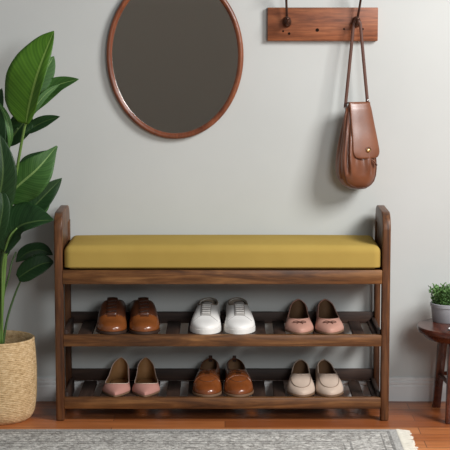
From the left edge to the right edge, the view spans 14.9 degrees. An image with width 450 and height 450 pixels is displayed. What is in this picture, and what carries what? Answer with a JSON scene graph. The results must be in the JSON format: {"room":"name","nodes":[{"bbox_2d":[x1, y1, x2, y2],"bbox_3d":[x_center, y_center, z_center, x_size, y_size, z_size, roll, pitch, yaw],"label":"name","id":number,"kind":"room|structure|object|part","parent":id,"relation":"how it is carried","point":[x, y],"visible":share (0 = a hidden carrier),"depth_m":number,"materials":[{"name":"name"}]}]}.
{"room":"home entryway","nodes":[
{"label":"home entryway","id":0,"kind":"room"},
{"bbox_2d":[0,0,449,376],"bbox_3d":[0.000,-0.912,5.564,4.400,3.000,0.100,0,7,0],"label":"wall","id":1,"kind":"structure","parent":0,"point":[266,166],"depth_m":5.61,"materials":[{"name":"paint"}]},
{"bbox_2d":[106,0,243,138],"bbox_3d":[-0.162,-0.546,5.549,0.443,0.539,0.021,0,7,0],"label":"oval mirror","id":2,"kind":"object","parent":1,"relation":"attached to","point":[175,67],"visible":1,"depth_m":5.55,"materials":[{"name":"grey mirror"}]},
{"bbox_2d":[36,377,446,400],"bbox_3d":[0.000,0.543,5.694,4.400,0.080,0.012,0,7,0],"label":"baseboard","id":3,"kind":"structure","parent":1,"relation":"attached to","point":[400,388],"depth_m":5.69,"materials":[{"name":"paint"}]},
{"bbox_2d":[267,0,377,40],"bbox_3d":[0.314,-0.677,5.501,0.355,0.177,0.084,0,7,0],"label":"board","id":4,"kind":"object","parent":1,"relation":"attached to","point":[286,23],"visible":1,"depth_m":5.53,"materials":[{"name":"brown wood"}]},
{"bbox_2d":[335,20,379,188],"bbox_3d":[0.421,-0.384,5.507,0.133,0.541,0.102,-3,8,-24],"label":"leather bag","id":5,"kind":"object","parent":4,"relation":"hanging from","point":[357,152],"visible":1,"depth_m":5.50,"materials":[{"name":"brown leather"}]},
{"bbox_2d":[0,401,449,449],"bbox_3d":[0.000,1.063,2.145,4.400,0.050,7.385,0,7,0],"label":"floor","id":6,"kind":"structure","parent":0,"point":[429,430],"depth_m":5.44,"materials":[{"name":"brown wood"}]},
{"bbox_2d":[0,330,36,424],"bbox_3d":[-0.723,0.483,5.446,0.256,0.262,0.256,0,7,0],"label":"woven basket","id":7,"kind":"object","parent":6,"relation":"on","point":[18,360],"visible":0.98,"depth_m":5.36,"materials":[{"name":"wicker"}]},
{"bbox_2d":[0,31,78,343],"bbox_3d":[-0.648,-0.067,5.360,0.374,1.070,0.223,1,7,11],"label":"potted plant","id":8,"kind":"object","parent":7,"relation":"in","point":[27,193],"visible":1,"depth_m":5.35,"materials":[{"name":"green plant"}]},
{"bbox_3d":[-0.698,0.158,5.427,0.053,0.448,0.025,1,7,10],"label":"stem","id":9,"kind":"part","parent":8,"relation":"part of","materials":[{"name":"green plant"}]},
{"bbox_3d":[-0.678,0.194,5.403,0.066,0.382,0.059,0,7,0],"label":"stem","id":10,"kind":"part","parent":8,"relation":"part of","materials":[{"name":"green plant"}]},
{"bbox_3d":[-0.689,0.232,5.457,0.068,0.294,0.019,-6,9,-37],"label":"stem","id":11,"kind":"part","parent":8,"relation":"part of","materials":[{"name":"green plant"}]},
{"bbox_3d":[-0.676,0.277,5.453,0.068,0.207,0.015,-3,8,-20],"label":"stem","id":12,"kind":"part","parent":8,"relation":"part of","materials":[{"name":"green plant"}]},
{"bbox_3d":[-0.661,0.025,5.378,0.116,0.725,0.070,0,7,0],"label":"stem","id":13,"kind":"part","parent":8,"relation":"part of","materials":[{"name":"green plant"}]},
{"bbox_2d":[0,429,417,449],"bbox_3d":[-0.251,0.713,4.645,1.644,0.010,1.300,0,7,0],"label":"area rug","id":14,"kind":"object","parent":6,"relation":"on","point":[10,439],"visible":1,"depth_m":5.16,"materials":[{"name":"grey fabric"}]},
{"bbox_2d":[54,205,390,420],"bbox_3d":[-0.008,0.274,5.513,1.048,0.660,0.268,0,7,0],"label":"bench","id":15,"kind":"object","parent":6,"relation":"on","point":[379,339],"visible":0.8,"depth_m":5.41,"materials":[{"name":"brown wood"}]},
{"bbox_3d":[-0.519,0.314,5.401,0.026,0.608,0.034,0,7,0],"label":"leg","id":16,"kind":"part","parent":15,"relation":"part of","materials":[{"name":"brown wood"}]},
{"bbox_3d":[-0.519,-0.028,5.475,0.026,0.052,0.268,0,7,0],"label":"armrest","id":17,"kind":"part","parent":15,"relation":"part of","materials":[{"name":"brown wood"}]},
{"bbox_3d":[-0.519,0.081,5.489,0.020,0.170,0.204,0,7,0],"label":"panel","id":18,"kind":"part","parent":15,"relation":"part of","materials":[{"name":"brown wood"}]},
{"bbox_3d":[-0.513,0.284,5.633,0.019,0.608,0.034,0,7,0],"label":"leg","id":19,"kind":"part","parent":15,"relation":"part of","materials":[{"name":"brown wood"}]},
{"bbox_3d":[-0.501,0.340,5.523,0.012,0.048,0.226,0,7,0],"label":"shelf rail","id":20,"kind":"part","parent":15,"relation":"part of","materials":[{"name":"brown wood"}]},
{"bbox_3d":[-0.501,0.538,5.548,0.012,0.048,0.226,0,7,0],"label":"shelf rail","id":21,"kind":"part","parent":15,"relation":"part of","materials":[{"name":"brown wood"}]},
{"bbox_2d":[96,297,127,334],"bbox_3d":[-0.361,0.282,5.505,0.100,0.094,0.242,0,7,-2],"label":"shoe","id":22,"kind":"object","parent":15,"relation":"on","point":[111,320],"visible":1,"depth_m":5.45,"materials":[{"name":"brown leather"}]},
{"bbox_2d":[102,357,129,396],"bbox_3d":[-0.346,0.487,5.529,0.089,0.082,0.234,0,7,2],"label":"pointed flat shoe","id":23,"kind":"object","parent":15,"relation":"on","point":[117,383],"visible":1,"depth_m":5.59,"materials":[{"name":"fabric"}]},
{"bbox_2d":[129,297,159,334],"bbox_3d":[-0.260,0.282,5.505,0.100,0.094,0.242,-1,7,-5],"label":"shoe","id":24,"kind":"object","parent":15,"relation":"on","point":[144,320],"visible":1,"depth_m":5.45,"materials":[{"name":"brown leather"}]},
{"bbox_2d":[132,357,159,396],"bbox_3d":[-0.253,0.487,5.529,0.089,0.082,0.234,0,7,-2],"label":"pointed flat shoe","id":25,"kind":"object","parent":15,"relation":"on","point":[146,384],"visible":1,"depth_m":5.59,"materials":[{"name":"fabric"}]},
{"bbox_2d":[190,297,220,334],"bbox_3d":[-0.059,0.289,5.506,0.099,0.080,0.240,0,7,2],"label":"sneaker","id":26,"kind":"object","parent":15,"relation":"on","point":[205,320],"visible":1,"depth_m":5.45,"materials":[{"name":"white leather"}]},
{"bbox_2d":[192,355,221,396],"bbox_3d":[-0.055,0.485,5.532,0.096,0.086,0.241,0,7,2],"label":"loafer","id":27,"kind":"object","parent":15,"relation":"on","point":[207,382],"visible":1,"depth_m":5.48,"materials":[{"name":"leather"}]},
{"bbox_3d":[-0.008,0.162,5.376,0.997,0.044,0.024,0,7,0],"label":"rail","id":28,"kind":"part","parent":15,"relation":"part of","materials":[{"name":"brown wood"}]},
{"bbox_2d":[64,235,380,268],"bbox_3d":[-0.008,0.082,5.488,0.988,0.084,0.272,0,7,0],"label":"bench cushion","id":29,"kind":"object","parent":15,"relation":"on","point":[82,251],"visible":1,"depth_m":5.36,"materials":[{"name":"yellow fabric"}]},
{"bbox_3d":[-0.008,0.491,5.665,0.997,0.037,0.018,0,7,0],"label":"shelf rail","id":30,"kind":"part","parent":15,"relation":"part of","materials":[{"name":"brown wood"}]},
{"bbox_3d":[-0.008,0.302,5.641,0.997,0.037,0.018,0,7,0],"label":"shelf rail","id":31,"kind":"part","parent":15,"relation":"part of","materials":[{"name":"brown wood"}]},
{"bbox_3d":[-0.008,0.560,5.426,0.997,0.036,0.022,0,7,0],"label":"shelf rail","id":32,"kind":"part","parent":15,"relation":"part of","materials":[{"name":"brown wood"}]},
{"bbox_3d":[-0.008,0.362,5.401,0.997,0.036,0.022,0,7,0],"label":"shelf rail","id":33,"kind":"part","parent":15,"relation":"part of","materials":[{"name":"brown wood"}]},
{"bbox_2d":[224,355,253,396],"bbox_3d":[0.041,0.485,5.531,0.096,0.086,0.241,0,7,-3],"label":"loafer","id":34,"kind":"object","parent":15,"relation":"on","point":[238,383],"visible":1,"depth_m":5.48,"materials":[{"name":"leather"}]},
{"bbox_2d":[224,297,254,334],"bbox_3d":[0.045,0.289,5.506,0.099,0.080,0.240,0,7,-2],"label":"sneaker","id":35,"kind":"object","parent":15,"relation":"on","point":[239,320],"visible":1,"depth_m":5.45,"materials":[{"name":"white leather"}]},
{"bbox_2d":[285,299,313,334],"bbox_3d":[0.236,0.292,5.504,0.092,0.075,0.235,0,7,0],"label":"ballet flat shoe","id":36,"kind":"object","parent":15,"relation":"on","point":[298,322],"visible":1,"depth_m":5.46,"materials":[{"name":"pink leather"}]},
{"bbox_2d":[287,359,314,396],"bbox_3d":[0.243,0.490,5.529,0.090,0.075,0.235,0,7,1],"label":"moccasin","id":37,"kind":"object","parent":15,"relation":"on","point":[300,383],"visible":1,"depth_m":5.47,"materials":[{"name":"beige leather"}]},
{"bbox_2d":[315,359,343,396],"bbox_3d":[0.331,0.490,5.529,0.090,0.075,0.235,0,7,-3],"label":"moccasin","id":38,"kind":"object","parent":15,"relation":"on","point":[328,383],"visible":1,"depth_m":5.48,"materials":[{"name":"beige leather"}]},
{"bbox_2d":[315,299,343,334],"bbox_3d":[0.331,0.292,5.504,0.092,0.075,0.235,0,7,-1],"label":"ballet flat shoe","id":39,"kind":"object","parent":15,"relation":"on","point":[328,322],"visible":1,"depth_m":5.46,"materials":[{"name":"pink leather"}]},
{"bbox_3d":[0.485,0.538,5.548,0.012,0.048,0.226,0,7,0],"label":"shelf rail","id":40,"kind":"part","parent":15,"relation":"part of","materials":[{"name":"brown wood"}]},
{"bbox_3d":[0.485,0.340,5.523,0.012,0.048,0.226,0,7,0],"label":"shelf rail","id":41,"kind":"part","parent":15,"relation":"part of","materials":[{"name":"brown wood"}]},
{"bbox_3d":[0.497,0.284,5.633,0.019,0.608,0.034,0,7,0],"label":"leg","id":42,"kind":"part","parent":15,"relation":"part of","materials":[{"name":"brown wood"}]},
{"bbox_3d":[0.503,0.081,5.489,0.020,0.170,0.204,0,7,0],"label":"panel","id":43,"kind":"part","parent":15,"relation":"part of","materials":[{"name":"brown wood"}]},
{"bbox_3d":[0.503,-0.028,5.475,0.026,0.052,0.268,0,7,0],"label":"armrest","id":44,"kind":"part","parent":15,"relation":"part of","materials":[{"name":"brown wood"}]},
{"bbox_3d":[0.503,0.314,5.401,0.026,0.608,0.034,0,7,0],"label":"leg","id":45,"kind":"part","parent":15,"relation":"part of","materials":[{"name":"brown wood"}]},
{"bbox_2d":[417,318,449,423],"bbox_3d":[0.767,0.463,5.483,0.314,0.293,0.314,0,7,0],"label":"side table","id":46,"kind":"object","parent":6,"relation":"on","point":[439,333],"visible":0.92,"depth_m":5.46,"materials":[{"name":"brown wood"}]},
{"bbox_2d":[428,282,449,323],"bbox_3d":[0.718,0.247,5.527,0.133,0.125,0.126,0,7,0],"label":"potted plant","id":47,"kind":"object","parent":46,"relation":"on","point":[440,296],"visible":1,"depth_m":5.49,"materials":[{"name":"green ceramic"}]},
{"bbox_3d":[0.721,0.279,5.530,0.124,0.060,0.124,0,7,0],"label":"pot","id":48,"kind":"part","parent":47,"relation":"part of","materials":[{"name":"grey ceramic"}]},
{"bbox_3d":[0.698,0.468,5.580,0.043,0.257,0.058,0,7,0],"label":"leg","id":49,"kind":"part","parent":46,"relation":"part of","materials":[{"name":"brown wood"}]},
{"bbox_3d":[0.710,0.492,5.394,0.040,0.257,0.058,0,7,0],"label":"leg","id":50,"kind":"part","parent":46,"relation":"part of","materials":[{"name":"brown wood"}]}
]}

